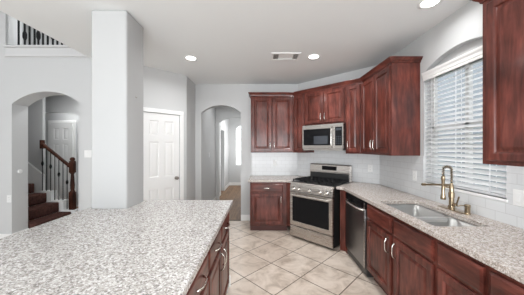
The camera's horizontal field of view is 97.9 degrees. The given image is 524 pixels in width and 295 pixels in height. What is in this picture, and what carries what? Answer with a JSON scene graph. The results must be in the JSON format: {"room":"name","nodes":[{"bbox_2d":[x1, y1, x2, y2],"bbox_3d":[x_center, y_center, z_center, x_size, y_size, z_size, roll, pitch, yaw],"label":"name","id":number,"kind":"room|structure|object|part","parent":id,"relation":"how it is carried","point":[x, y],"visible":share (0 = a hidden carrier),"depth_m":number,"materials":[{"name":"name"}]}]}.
{"room":"kitchen","nodes":[
{"label":"kitchen","id":0,"kind":"room"},
{"bbox_2d":[22,22,23,44],"bbox_3d":[-6.050,-1.220,1.100,0.100,5.400,9.400,0,0,0],"label":"wall","id":1,"kind":"structure","parent":0,"point":[22,22],"depth_m":5.71,"materials":[{"name":"grey paint"}]},
{"bbox_2d":[28,98,44,173],"bbox_3d":[-5.280,0.050,4.770,1.440,2.860,0.060,0,0,0],"label":"wall","id":2,"kind":"structure","parent":0,"point":[36,110],"depth_m":4.74,"materials":[{"name":"grey paint"}]},
{"bbox_2d":[26,24,64,44],"bbox_3d":[-4.225,-2.750,5.850,3.550,2.340,0.100,0,0,0],"label":"wall","id":3,"kind":"structure","parent":0,"point":[45,35],"depth_m":5.80,"materials":[{"name":"grey paint"}]},
{"bbox_2d":[0,11,91,233],"bbox_3d":[-3.930,-1.170,3.725,4.140,5.300,0.250,0,0,0],"label":"wall","id":4,"kind":"structure","parent":0,"point":[24,81],"depth_m":3.60,"materials":[{"name":"grey paint"}]},
{"bbox_2d":[0,234,11,238],"bbox_3d":[-4.975,1.420,3.593,2.050,0.120,0.014,0,0,0],"label":"baseboard","id":5,"kind":"structure","parent":4,"relation":"attached to","point":[1,235],"depth_m":3.59,"materials":[{"name":"white"}]},
{"bbox_2d":[3,45,87,56],"bbox_3d":[-3.255,-1.515,3.715,1.590,0.180,0.310,0,0,0],"label":"trim","id":6,"kind":"structure","parent":4,"relation":"attached to","point":[10,50],"depth_m":3.58,"materials":[{"name":"grey paint"}]},
{"bbox_2d":[17,20,62,44],"bbox_3d":[-3.240,-2.085,3.730,1.560,0.960,0.060,0,0,0],"label":"stair railing","id":7,"kind":"object","parent":6,"relation":"on","point":[37,34],"visible":0.16,"depth_m":3.72,"materials":[{"name":"black metal"}]},
{"bbox_2d":[84,150,91,156],"bbox_3d":[-2.745,0.100,3.595,0.116,0.114,0.009,0,0,0],"label":"light switch","id":8,"kind":"object","parent":4,"relation":"attached to","point":[87,153],"visible":1,"depth_m":3.59,"materials":[{"name":"white plastic"}]},
{"bbox_2d":[45,95,77,115],"bbox_3d":[-4.300,0.050,5.210,2.600,2.860,0.120,0,0,0],"label":"wall","id":9,"kind":"structure","parent":0,"point":[57,103],"depth_m":5.15,"materials":[{"name":"grey paint"}]},
{"bbox_2d":[45,112,77,206],"bbox_3d":[-4.500,0.050,5.750,3.000,2.860,0.100,0,0,0],"label":"wall","id":10,"kind":"structure","parent":0,"point":[51,116],"depth_m":5.70,"materials":[{"name":"grey paint"}]},
{"bbox_2d":[50,123,72,198],"bbox_3d":[-4.990,0.440,5.678,0.560,2.080,0.035,0,0,0],"label":"door","id":11,"kind":"structure","parent":10,"relation":"in","point":[61,134],"depth_m":5.66,"materials":[{"name":"white wood"}]},
{"bbox_2d":[48,120,75,190],"bbox_3d":[-4.990,0.403,5.692,0.690,2.155,0.016,0,0,0],"label":"trim","id":12,"kind":"structure","parent":10,"relation":"attached to","point":[49,121],"depth_m":5.68,"materials":[{"name":"white wood"}]},
{"bbox_2d":[78,102,80,210],"bbox_3d":[-3.050,0.050,4.500,0.100,2.860,1.300,0,0,0],"label":"wall","id":13,"kind":"structure","parent":0,"point":[79,103],"depth_m":3.85,"materials":[{"name":"grey paint"}]},
{"bbox_2d":[92,10,142,208],"bbox_3d":[-1.424,0.100,2.273,0.332,2.760,0.313,0,0,0],"label":"wall column","id":14,"kind":"structure","parent":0,"point":[117,37],"depth_m":2.12,"materials":[{"name":"grey paint"}]},
{"bbox_2d":[143,66,185,199],"bbox_3d":[-1.663,0.100,3.828,0.785,2.760,0.100,0,0,-45],"label":"wall","id":15,"kind":"structure","parent":0,"point":[162,89],"depth_m":3.83,"materials":[{"name":"grey paint"}]},
{"bbox_2d":[143,112,178,199],"bbox_3d":[-1.646,0.458,3.765,0.600,2.035,0.102,0,0,-45],"label":"door","id":16,"kind":"structure","parent":15,"relation":"in","point":[160,131],"depth_m":3.76,"materials":[{"name":"white wood"}]},
{"bbox_2d":[143,107,183,199],"bbox_3d":[-1.645,0.425,3.764,0.740,2.110,0.016,0,0,-45],"label":"trim","id":17,"kind":"structure","parent":15,"relation":"attached to","point":[145,109],"depth_m":3.99,"materials":[{"name":"white wood"}]},
{"bbox_2d":[186,76,194,199],"bbox_3d":[-1.400,0.100,4.350,0.100,2.760,0.540,0,0,0],"label":"wall","id":18,"kind":"structure","parent":0,"point":[190,86],"depth_m":4.30,"materials":[{"name":"grey paint"}]},
{"bbox_2d":[203,107,228,199],"bbox_3d":[-1.340,0.110,6.840,0.100,2.740,4.200,0,0,0],"label":"wall","id":19,"kind":"structure","parent":0,"point":[209,116],"depth_m":5.94,"materials":[{"name":"grey paint"}]},
{"bbox_2d":[220,126,224,195],"bbox_3d":[-1.281,0.415,7.440,0.018,2.130,0.860,0,0,0],"label":"trim","id":20,"kind":"structure","parent":19,"relation":"attached to","point":[221,128],"depth_m":7.16,"materials":[{"name":"white"}]},
{"bbox_2d":[216,106,240,199],"bbox_3d":[-0.770,0.110,6.390,1.040,2.740,0.120,0,0,0],"label":"wall","id":21,"kind":"structure","parent":0,"point":[222,112],"depth_m":6.33,"materials":[{"name":"grey paint"}]},
{"bbox_2d":[229,117,240,181],"bbox_3d":[-0.725,0.110,8.950,1.450,2.740,0.100,0,0,0],"label":"wall","id":22,"kind":"structure","parent":0,"point":[234,123],"depth_m":8.90,"materials":[{"name":"grey paint"}]},
{"bbox_2d":[229,182,240,184],"bbox_3d":[-0.788,1.420,8.893,0.976,0.120,0.014,0,0,0],"label":"baseboard","id":23,"kind":"structure","parent":22,"relation":"attached to","point":[230,183],"depth_m":8.89,"materials":[{"name":"white wood"}]},
{"bbox_2d":[236,129,240,164],"bbox_3d":[-0.805,-0.060,8.950,0.450,1.520,0.040,0,0,0],"label":"window","id":24,"kind":"structure","parent":22,"relation":"in","point":[236,129],"depth_m":8.94,"materials":[{"name":"white"}]},
{"bbox_2d":[0,0,470,83],"bbox_3d":[-0.250,-1.340,0.570,4.400,0.120,8.340,0,0,0],"label":"ceiling","id":25,"kind":"structure","parent":0,"point":[232,41],"depth_m":2.49,"materials":[{"name":"white paint"}]},
{"bbox_2d":[184,55,197,60],"bbox_3d":[-1.016,-1.276,3.260,0.184,0.008,0.184,0,0,0],"label":"recessed light","id":26,"kind":"object","parent":25,"relation":"in","point":[188,57],"visible":1,"depth_m":3.26,"materials":[{"name":"white plastic"}]},
{"bbox_2d":[271,53,300,59],"bbox_3d":[0.330,-1.275,3.200,0.400,0.010,0.250,0,0,0],"label":"ceiling vent","id":27,"kind":"object","parent":25,"relation":"in","point":[274,56],"visible":1,"depth_m":3.18,"materials":[{"name":"white metal"}]},
{"bbox_3d":[0.330,-1.274,3.170,0.200,0.005,0.130,0,0,0],"label":"plate","id":28,"kind":"part","parent":27,"relation":"part of","materials":[{"name":"white metal"}]},
{"bbox_2d":[307,54,320,59],"bbox_3d":[0.730,-1.276,3.210,0.184,0.008,0.184,0,0,0],"label":"recessed light","id":29,"kind":"object","parent":25,"relation":"in","point":[312,56],"visible":1,"depth_m":3.20,"materials":[{"name":"white"}]},
{"bbox_2d":[417,0,442,8],"bbox_3d":[1.480,-1.276,2.010,0.184,0.008,0.184,0,0,0],"label":"recessed light","id":30,"kind":"object","parent":25,"relation":"in","point":[424,4],"visible":1,"depth_m":2.02,"materials":[{"name":"white"}]},
{"bbox_2d":[195,84,297,214],"bbox_3d":[0.295,0.100,4.676,3.310,2.760,0.128,0,0,0],"label":"wall","id":31,"kind":"structure","parent":0,"point":[207,96],"depth_m":4.62,"materials":[{"name":"grey paint"}]},
{"bbox_2d":[241,215,249,220],"bbox_3d":[-0.317,1.420,4.613,0.223,0.120,0.014,0,0,0],"label":"baseboard","id":32,"kind":"structure","parent":31,"relation":"attached to","point":[243,217],"depth_m":4.61,"materials":[{"name":"white"}]},
{"bbox_2d":[248,92,292,152],"bbox_3d":[0.167,-0.468,4.428,0.847,1.126,0.385,0,0,0],"label":"upper cabinet","id":33,"kind":"object","parent":31,"relation":"attached to","point":[271,112],"visible":1,"depth_m":4.28,"materials":[{"name":"brown wood"}]},
{"bbox_3d":[-0.006,-0.436,4.280,0.375,1.018,0.020,0,0,0],"label":"door","id":34,"kind":"part","parent":33,"relation":"part of","materials":[{"name":"brown wood"}]},
{"bbox_3d":[0.167,-1.003,4.432,0.847,0.056,0.376,0,0,0],"label":"crown moulding","id":35,"kind":"part","parent":33,"relation":"part of","materials":[{"name":"brown wood"}]},
{"bbox_3d":[0.385,-0.436,4.280,0.375,1.018,0.020,0,0,0],"label":"door","id":36,"kind":"part","parent":33,"relation":"part of","materials":[{"name":"brown wood"}]},
{"bbox_2d":[220,185,386,294],"bbox_3d":[-2.025,1.528,2.700,7.950,0.104,12.600,0,0,0],"label":"floor","id":37,"kind":"structure","parent":0,"point":[261,262],"depth_m":2.86,"materials":[{"name":"tile"}]},
{"bbox_2d":[28,140,77,228],"bbox_3d":[-4.850,0.473,4.300,2.180,2.015,0.880,0,0,0],"label":"staircase","id":38,"kind":"structure","parent":37,"relation":"on","point":[44,206],"depth_m":4.62,"materials":[{"name":"brown carpet"}]},
{"bbox_3d":[-4.192,0.166,4.662,0.575,0.518,0.068,0,0,0],"label":"handrail","id":39,"kind":"part","parent":38,"relation":"part of","materials":[{"name":"brown wood"}]},
{"bbox_3d":[-3.875,0.731,4.662,0.110,1.068,0.110,0,0,0],"label":"newel post","id":40,"kind":"part","parent":38,"relation":"part of","materials":[{"name":"brown wood"}]},
{"bbox_2d":[186,253,208,294],"bbox_3d":[-0.618,1.044,0.975,0.655,0.872,0.870,0,0,0],"label":"base cabinet","id":41,"kind":"object","parent":37,"relation":"on","point":[200,284],"visible":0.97,"depth_m":1.23,"materials":[{"name":"brown wood"}]},
{"bbox_3d":[-0.309,0.708,1.188,0.039,0.014,0.147,0,0,0],"label":"handle","id":42,"kind":"part","parent":41,"relation":"part of","materials":[{"name":"silver metal"}]},
{"bbox_3d":[-0.335,1.077,1.188,0.020,0.545,0.414,0,0,0],"label":"door","id":43,"kind":"part","parent":41,"relation":"part of","materials":[{"name":"brown wood"}]},
{"bbox_2d":[207,212,229,294],"bbox_3d":[-0.618,1.044,1.861,0.655,0.872,0.898,0,0,0],"label":"base cabinet","id":44,"kind":"object","parent":37,"relation":"on","point":[218,253],"visible":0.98,"depth_m":1.79,"materials":[{"name":"brown wood"}]},
{"bbox_3d":[-0.335,1.077,1.629,0.020,0.545,0.415,0,0,0],"label":"door","id":45,"kind":"part","parent":44,"relation":"part of","materials":[{"name":"brown wood"}]},
{"bbox_3d":[-0.335,0.708,1.629,0.020,0.145,0.415,0,0,0],"label":"drawer","id":46,"kind":"part","parent":44,"relation":"part of","materials":[{"name":"brown wood"}]},
{"bbox_3d":[-0.335,0.708,2.065,0.020,0.145,0.424,0,0,0],"label":"drawer","id":47,"kind":"part","parent":44,"relation":"part of","materials":[{"name":"brown wood"}]},
{"bbox_3d":[-0.335,1.077,2.065,0.020,0.545,0.424,0,0,0],"label":"door","id":48,"kind":"part","parent":44,"relation":"part of","materials":[{"name":"brown wood"}]},
{"bbox_2d":[250,182,290,229],"bbox_3d":[0.375,1.044,4.241,1.170,0.872,0.742,0,0,0],"label":"base cabinet","id":49,"kind":"object","parent":37,"relation":"on","point":[269,201],"visible":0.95,"depth_m":3.98,"materials":[{"name":"brown wood"}]},
{"bbox_3d":[0.090,0.708,3.990,0.550,0.145,0.020,0,0,0],"label":"drawer","id":50,"kind":"part","parent":49,"relation":"part of","materials":[{"name":"brown wood"}]},
{"bbox_3d":[0.090,1.077,3.990,0.550,0.545,0.020,0,0,0],"label":"door","id":51,"kind":"part","parent":49,"relation":"part of","materials":[{"name":"brown wood"}]},
{"bbox_2d":[248,175,523,283],"bbox_3d":[0.790,0.586,2.450,2.059,0.040,4.339,0,0,0],"label":"countertop","id":52,"kind":"structure","parent":49,"relation":"on","point":[498,245],"depth_m":1.57,"materials":[{"name":"stone"}]},
{"bbox_2d":[387,204,474,225],"bbox_3d":[1.448,0.706,2.038,0.435,0.197,0.825,0,0,0],"label":"sink","id":53,"kind":"object","parent":52,"relation":"in","point":[432,217],"visible":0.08,"depth_m":2.06,"materials":[{"name":"silver metal"}]},
{"bbox_3d":[1.448,0.705,2.224,0.399,0.190,0.417,0,0,0],"label":"bowl","id":54,"kind":"part","parent":53,"relation":"part of","materials":[{"name":"silver metal"}]},
{"bbox_3d":[1.448,0.693,1.809,0.399,0.165,0.332,0,0,0],"label":"bowl","id":55,"kind":"part","parent":53,"relation":"part of","materials":[{"name":"silver metal"}]},
{"bbox_2d":[421,165,463,213],"bbox_3d":[1.615,0.363,2.075,0.275,0.406,0.260,0,0,0],"label":"faucet","id":56,"kind":"object","parent":52,"relation":"on","point":[451,195],"visible":0.99,"depth_m":2.07,"materials":[{"name":"gold metal"}]},
{"bbox_3d":[1.596,0.341,2.094,0.242,0.025,0.026,0,0,7],"label":"spout","id":57,"kind":"part","parent":56,"relation":"part of","materials":[{"name":"gold metal"}]},
{"bbox_3d":[1.725,0.563,2.075,0.054,0.006,0.260,0,0,0],"label":"plate","id":58,"kind":"part","parent":56,"relation":"part of","materials":[{"name":"gold metal"}]},
{"bbox_3d":[1.725,0.479,2.022,0.028,0.100,0.077,0,0,0],"label":"lever","id":59,"kind":"part","parent":56,"relation":"part of","materials":[{"name":"gold metal"}]},
{"bbox_2d":[457,204,470,214],"bbox_3d":[1.709,0.523,1.925,0.101,0.086,0.047,0,0,0],"label":"soap dispenser","id":60,"kind":"object","parent":52,"relation":"on","point":[467,208],"visible":1,"depth_m":1.91,"materials":[{"name":"gold metal"}]},
{"bbox_2d":[290,163,351,248],"bbox_3d":[0.945,0.885,3.722,0.756,1.190,0.721,0,0,45],"label":"range","id":61,"kind":"object","parent":37,"relation":"on","point":[314,198],"visible":0.94,"depth_m":3.51,"materials":[{"name":"silver metal"}]},
{"bbox_3d":[0.712,0.758,3.488,0.656,0.021,0.061,0,0,45],"label":"handle","id":62,"kind":"part","parent":61,"relation":"part of","materials":[{"name":"silver metal"}]},
{"bbox_3d":[0.746,1.357,3.522,0.034,0.165,0.756,0,0,-45],"label":"drawer","id":63,"kind":"part","parent":61,"relation":"part of","materials":[{"name":"silver metal"}]},
{"bbox_3d":[0.746,0.995,3.522,0.034,0.540,0.756,0,0,-45],"label":"oven door","id":64,"kind":"part","parent":61,"relation":"part of","materials":[{"name":"silver metal"}]},
{"bbox_3d":[0.753,0.640,3.529,0.756,0.150,0.066,0,0,45],"label":"control panel","id":65,"kind":"part","parent":61,"relation":"part of","materials":[{"name":"silver metal"}]},
{"bbox_2d":[292,180,349,186],"bbox_3d":[0.957,0.567,3.733,0.756,0.017,0.568,0,0,45],"label":"cooktop","id":66,"kind":"object","parent":61,"relation":"in","point":[309,183],"depth_m":3.54,"materials":[{"name":"black metal"}]},
{"bbox_2d":[340,190,347,253],"bbox_3d":[1.470,1.044,3.444,0.680,0.872,0.552,0,0,0],"label":"base cabinet","id":67,"kind":"object","parent":37,"relation":"on","point":[343,247],"visible":0.17,"depth_m":3.26,"materials":[{"name":"brown wood"}]},
{"bbox_2d":[345,192,372,276],"bbox_3d":[1.427,1.036,2.863,0.656,0.848,0.602,0,0,0],"label":"dishwasher","id":68,"kind":"object","parent":37,"relation":"on","point":[356,208],"visible":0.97,"depth_m":2.76,"materials":[{"name":"silver metal"}]},
{"bbox_3d":[1.133,0.715,2.863,0.069,0.027,0.531,0,0,0],"label":"handle","id":69,"kind":"part","parent":68,"relation":"part of","materials":[{"name":"silver metal"}]},
{"bbox_3d":[1.171,1.035,2.863,0.027,0.660,0.590,0,0,0],"label":"door","id":70,"kind":"part","parent":68,"relation":"part of","materials":[{"name":"silver metal"}]},
{"bbox_3d":[1.171,0.659,2.863,0.027,0.082,0.590,0,0,0],"label":"control panel","id":71,"kind":"part","parent":68,"relation":"part of","materials":[{"name":"black glass"}]},
{"bbox_3d":[1.184,1.410,2.863,0.002,0.080,0.582,0,0,0],"label":"toe panel","id":72,"kind":"part","parent":68,"relation":"part of","materials":[{"name":"black metal"}]},
{"bbox_3d":[1.157,0.996,2.580,0.003,0.732,0.024,0,0,0],"label":"edge trim","id":73,"kind":"part","parent":68,"relation":"part of","materials":[{"name":"silver metal"}]},
{"bbox_2d":[367,203,436,294],"bbox_3d":[1.448,1.044,2.050,0.635,0.872,1.016,0,0,0],"label":"base cabinet","id":74,"kind":"object","parent":37,"relation":"on","point":[401,257],"visible":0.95,"depth_m":1.95,"materials":[{"name":"brown wood"}]},
{"bbox_3d":[1.175,0.708,2.309,0.020,0.145,0.468,0,0,0],"label":"drawer","id":75,"kind":"part","parent":74,"relation":"part of","materials":[{"name":"brown wood"}]},
{"bbox_3d":[1.175,1.077,2.309,0.020,0.545,0.468,0,0,0],"label":"door","id":76,"kind":"part","parent":74,"relation":"part of","materials":[{"name":"brown wood"}]},
{"bbox_3d":[1.175,0.708,1.794,0.020,0.145,0.465,0,0,0],"label":"drawer","id":77,"kind":"part","parent":74,"relation":"part of","materials":[{"name":"brown wood"}]},
{"bbox_3d":[1.175,1.077,1.794,0.020,0.545,0.465,0,0,0],"label":"door","id":78,"kind":"part","parent":74,"relation":"part of","materials":[{"name":"brown wood"}]},
{"bbox_2d":[437,239,488,294],"bbox_3d":[1.465,1.044,1.366,0.600,0.872,0.348,0,0,0],"label":"base cabinet","id":79,"kind":"object","parent":37,"relation":"on","point":[458,273],"visible":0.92,"depth_m":1.35,"materials":[{"name":"brown wood"}]},
{"bbox_3d":[1.175,1.077,1.365,0.020,0.545,0.315,0,0,0],"label":"door","id":80,"kind":"part","parent":79,"relation":"part of","materials":[{"name":"brown wood"}]},
{"bbox_2d":[489,266,523,294],"bbox_3d":[1.448,1.044,0.740,0.635,0.872,0.900,0,0,0],"label":"base cabinet","id":81,"kind":"object","parent":37,"relation":"on","point":[500,283],"visible":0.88,"depth_m":1.11,"materials":[{"name":"brown wood"}]},
{"bbox_3d":[-1.260,1.043,1.065,0.600,0.873,2.090,0,0,0],"label":"panel","id":82,"kind":"object","parent":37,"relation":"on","visible":0},
{"bbox_2d":[0,200,232,294],"bbox_3d":[-0.970,0.586,1.204,1.320,0.040,2.507,0,0,0],"label":"countertop","id":83,"kind":"structure","parent":82,"relation":"on","point":[148,247],"depth_m":1.24,"materials":[{"name":"stone"}]},
{"bbox_2d":[298,65,376,182],"bbox_3d":[1.270,0.100,4.070,1.100,2.760,1.100,0,0,0],"label":"wall","id":84,"kind":"structure","parent":0,"point":[355,74],"depth_m":4.04,"materials":[{"name":"grey paint"}]},
{"bbox_2d":[293,90,313,152],"bbox_3d":[0.775,-0.468,4.295,0.361,1.126,0.254,0,0,-45],"label":"upper cabinet","id":85,"kind":"object","parent":84,"relation":"attached to","point":[298,96],"visible":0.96,"depth_m":4.19,"materials":[{"name":"brown wood"}]},
{"bbox_3d":[0.664,-1.003,4.184,0.254,0.056,0.046,0,0,45],"label":"crown moulding","id":86,"kind":"part","parent":85,"relation":"part of","materials":[{"name":"brown wood"}]},
{"bbox_3d":[0.674,-0.436,4.192,0.020,1.018,0.214,0,0,-45],"label":"door","id":87,"kind":"part","parent":85,"relation":"part of","materials":[{"name":"brown wood"}]},
{"bbox_2d":[303,81,345,125],"bbox_3d":[1.132,-0.708,3.932,0.765,0.646,0.370,0,0,45],"label":"upper cabinet","id":88,"kind":"object","parent":84,"relation":"attached to","point":[326,104],"visible":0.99,"depth_m":3.79,"materials":[{"name":"brown wood"}]},
{"bbox_3d":[0.899,-0.676,3.967,0.020,0.538,0.363,0,0,-45],"label":"door","id":89,"kind":"part","parent":88,"relation":"part of","materials":[{"name":"brown wood"}]},
{"bbox_2d":[302,123,345,150],"bbox_3d":[1.105,-0.168,3.905,0.758,0.429,0.436,0,0,45],"label":"microwave","id":90,"kind":"object","parent":88,"relation":"attached to","point":[324,136],"visible":0.98,"depth_m":3.75,"materials":[{"name":"silver metal"}]},
{"bbox_3d":[0.943,-0.179,3.853,0.030,0.405,0.603,0,0,-45],"label":"door","id":91,"kind":"part","parent":90,"relation":"part of","materials":[{"name":"silver metal"}]},
{"bbox_3d":[1.107,-0.170,3.633,0.052,0.344,0.022,0,0,-45],"label":"handle","id":92,"kind":"part","parent":90,"relation":"part of","materials":[{"name":"silver metal"}]},
{"bbox_3d":[1.212,-0.179,3.583,0.152,0.405,0.030,0,0,45],"label":"control panel","id":93,"kind":"part","parent":90,"relation":"part of","materials":[{"name":"silver metal"}]},
{"bbox_3d":[1.024,-1.003,3.824,0.765,0.056,0.046,0,0,45],"label":"crown moulding","id":94,"kind":"part","parent":88,"relation":"part of","materials":[{"name":"brown wood"}]},
{"bbox_3d":[1.167,-0.676,3.700,0.363,0.538,0.020,0,0,45],"label":"door","id":95,"kind":"part","parent":88,"relation":"part of","materials":[{"name":"brown wood"}]},
{"bbox_2d":[297,150,378,183],"bbox_3d":[1.267,0.223,4.067,1.556,0.686,0.008,0,0,45],"label":"wall","id":96,"kind":"structure","parent":84,"relation":"attached to","point":[359,163],"depth_m":3.89,"materials":[{"name":"tile"}]},
{"bbox_2d":[344,78,361,153],"bbox_3d":[1.492,-0.468,3.572,0.254,1.126,0.370,0,0,45],"label":"upper cabinet","id":97,"kind":"object","parent":96,"relation":"attached to","point":[354,86],"visible":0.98,"depth_m":3.46,"materials":[{"name":"brown wood"}]},
{"bbox_3d":[1.384,-1.003,3.464,0.046,0.056,0.254,0,0,-45],"label":"crown moulding","id":98,"kind":"part","parent":97,"relation":"part of","materials":[{"name":"brown wood"}]},
{"bbox_2d":[368,165,372,171],"bbox_3d":[1.713,0.330,3.609,0.009,0.114,0.070,0,0,-45],"label":"outlet","id":99,"kind":"object","parent":96,"relation":"attached to","point":[370,167],"visible":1,"depth_m":3.60,"materials":[{"name":"white plastic"}]},
{"bbox_2d":[379,0,523,228],"bbox_3d":[1.881,0.100,0.510,0.138,2.760,8.220,0,0,0],"label":"wall","id":100,"kind":"structure","parent":0,"point":[395,172],"depth_m":2.34,"materials":[{"name":"paint"}]},
{"bbox_2d":[360,56,422,155],"bbox_3d":[1.628,-0.468,2.982,0.385,1.126,0.816,0,0,0],"label":"upper cabinet","id":101,"kind":"object","parent":100,"relation":"attached to","point":[391,89],"visible":1,"depth_m":2.62,"materials":[{"name":"brown wood"}]},
{"bbox_3d":[1.480,-0.436,3.189,0.020,1.018,0.359,0,0,0],"label":"door","id":102,"kind":"part","parent":101,"relation":"part of","materials":[{"name":"brown wood"}]},
{"bbox_3d":[1.480,-0.436,2.817,0.020,1.018,0.361,0,0,0],"label":"door","id":103,"kind":"part","parent":101,"relation":"part of","materials":[{"name":"brown wood"}]},
{"bbox_3d":[1.632,-1.003,2.982,0.376,0.056,0.816,0,0,0],"label":"crown moulding","id":104,"kind":"part","parent":101,"relation":"part of","materials":[{"name":"brown wood"}]},
{"bbox_2d":[413,171,416,180],"bbox_3d":[1.808,0.335,2.700,0.008,0.114,0.070,0,0,0],"label":"outlet","id":105,"kind":"object","parent":100,"relation":"attached to","point":[414,172],"visible":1,"depth_m":2.68,"materials":[{"name":"white plastic"}]},
{"bbox_2d":[423,182,507,201],"bbox_3d":[1.851,0.396,2.123,0.087,0.022,0.885,0,0,0],"label":"trim","id":106,"kind":"structure","parent":100,"relation":"attached to","point":[456,189],"depth_m":1.91,"materials":[{"name":"white"}]},
{"bbox_2d":[432,58,504,189],"bbox_3d":[1.915,-0.217,2.125,0.040,1.205,0.870,0,0,0],"label":"window","id":107,"kind":"structure","parent":100,"relation":"in","point":[470,67],"depth_m":2.11,"materials":[{"name":"white"}]},
{"bbox_2d":[421,45,505,197],"bbox_3d":[1.832,-0.225,2.109,0.089,1.211,0.898,0,0,0],"label":"window blind","id":108,"kind":"object","parent":107,"relation":"attached to","point":[475,54],"visible":0.7,"depth_m":2.13,"materials":[{"name":"white plastic"}]},
{"bbox_3d":[1.850,-0.215,2.455,0.054,1.160,0.008,0,0,0],"label":"ladder cord","id":109,"kind":"part","parent":108,"relation":"part of","materials":[{"name":"white plastic"}]},
{"bbox_3d":[1.850,-0.215,2.145,0.054,1.160,0.008,0,0,0],"label":"ladder cord","id":110,"kind":"part","parent":108,"relation":"part of","materials":[{"name":"white plastic"}]},
{"bbox_3d":[1.850,0.372,2.127,0.048,0.018,0.855,0,0,0],"label":"rail","id":111,"kind":"part","parent":108,"relation":"part of","materials":[{"name":"white"}]},
{"bbox_3d":[1.850,-0.215,1.825,0.054,1.160,0.008,0,0,0],"label":"ladder cord","id":112,"kind":"part","parent":108,"relation":"part of","materials":[{"name":"white fabric"}]},
{"bbox_2d":[472,0,523,166],"bbox_3d":[1.628,-0.461,1.080,0.385,1.141,1.012,0,0,0],"label":"upper cabinet","id":113,"kind":"object","parent":100,"relation":"attached to","point":[503,20],"visible":1,"depth_m":1.39,"materials":[{"name":"brown wood"}]},
{"bbox_3d":[1.632,-1.003,1.080,0.376,0.056,1.012,0,0,0],"label":"crown moulding","id":114,"kind":"part","parent":113,"relation":"part of","materials":[{"name":"brown wood"}]},
{"bbox_2d":[513,189,523,206],"bbox_3d":[1.808,0.355,1.585,0.009,0.114,0.116,0,0,0],"label":"light switch","id":115,"kind":"object","parent":100,"relation":"attached to","point":[518,195],"visible":1,"depth_m":1.60,"materials":[{"name":"white plastic"}]},
{"bbox_2d":[435,38,482,72],"bbox_3d":[1.900,-0.863,2.125,0.040,0.185,0.870,0,0,0],"label":"wall","id":116,"kind":"structure","parent":0,"point":[474,44],"depth_m":2.13,"materials":[{"name":"grey paint"}]},
{"label":"outside","id":117,"kind":"structure","parent":0,"visible":0},
{"bbox_3d":[6.975,1.780,3.000,10.050,0.400,22.000,0,0,0],"label":"floor","id":118,"kind":"structure","parent":117,"visible":0},
{"bbox_2d":[438,62,505,189],"bbox_3d":[6.100,-1.570,3.950,3.800,6.300,11.700,0,0,0],"label":"neighbor house","id":119,"kind":"structure","parent":118,"relation":"on","point":[480,63],"depth_m":5.31,"materials":[{"name":"grey"}]}
]}

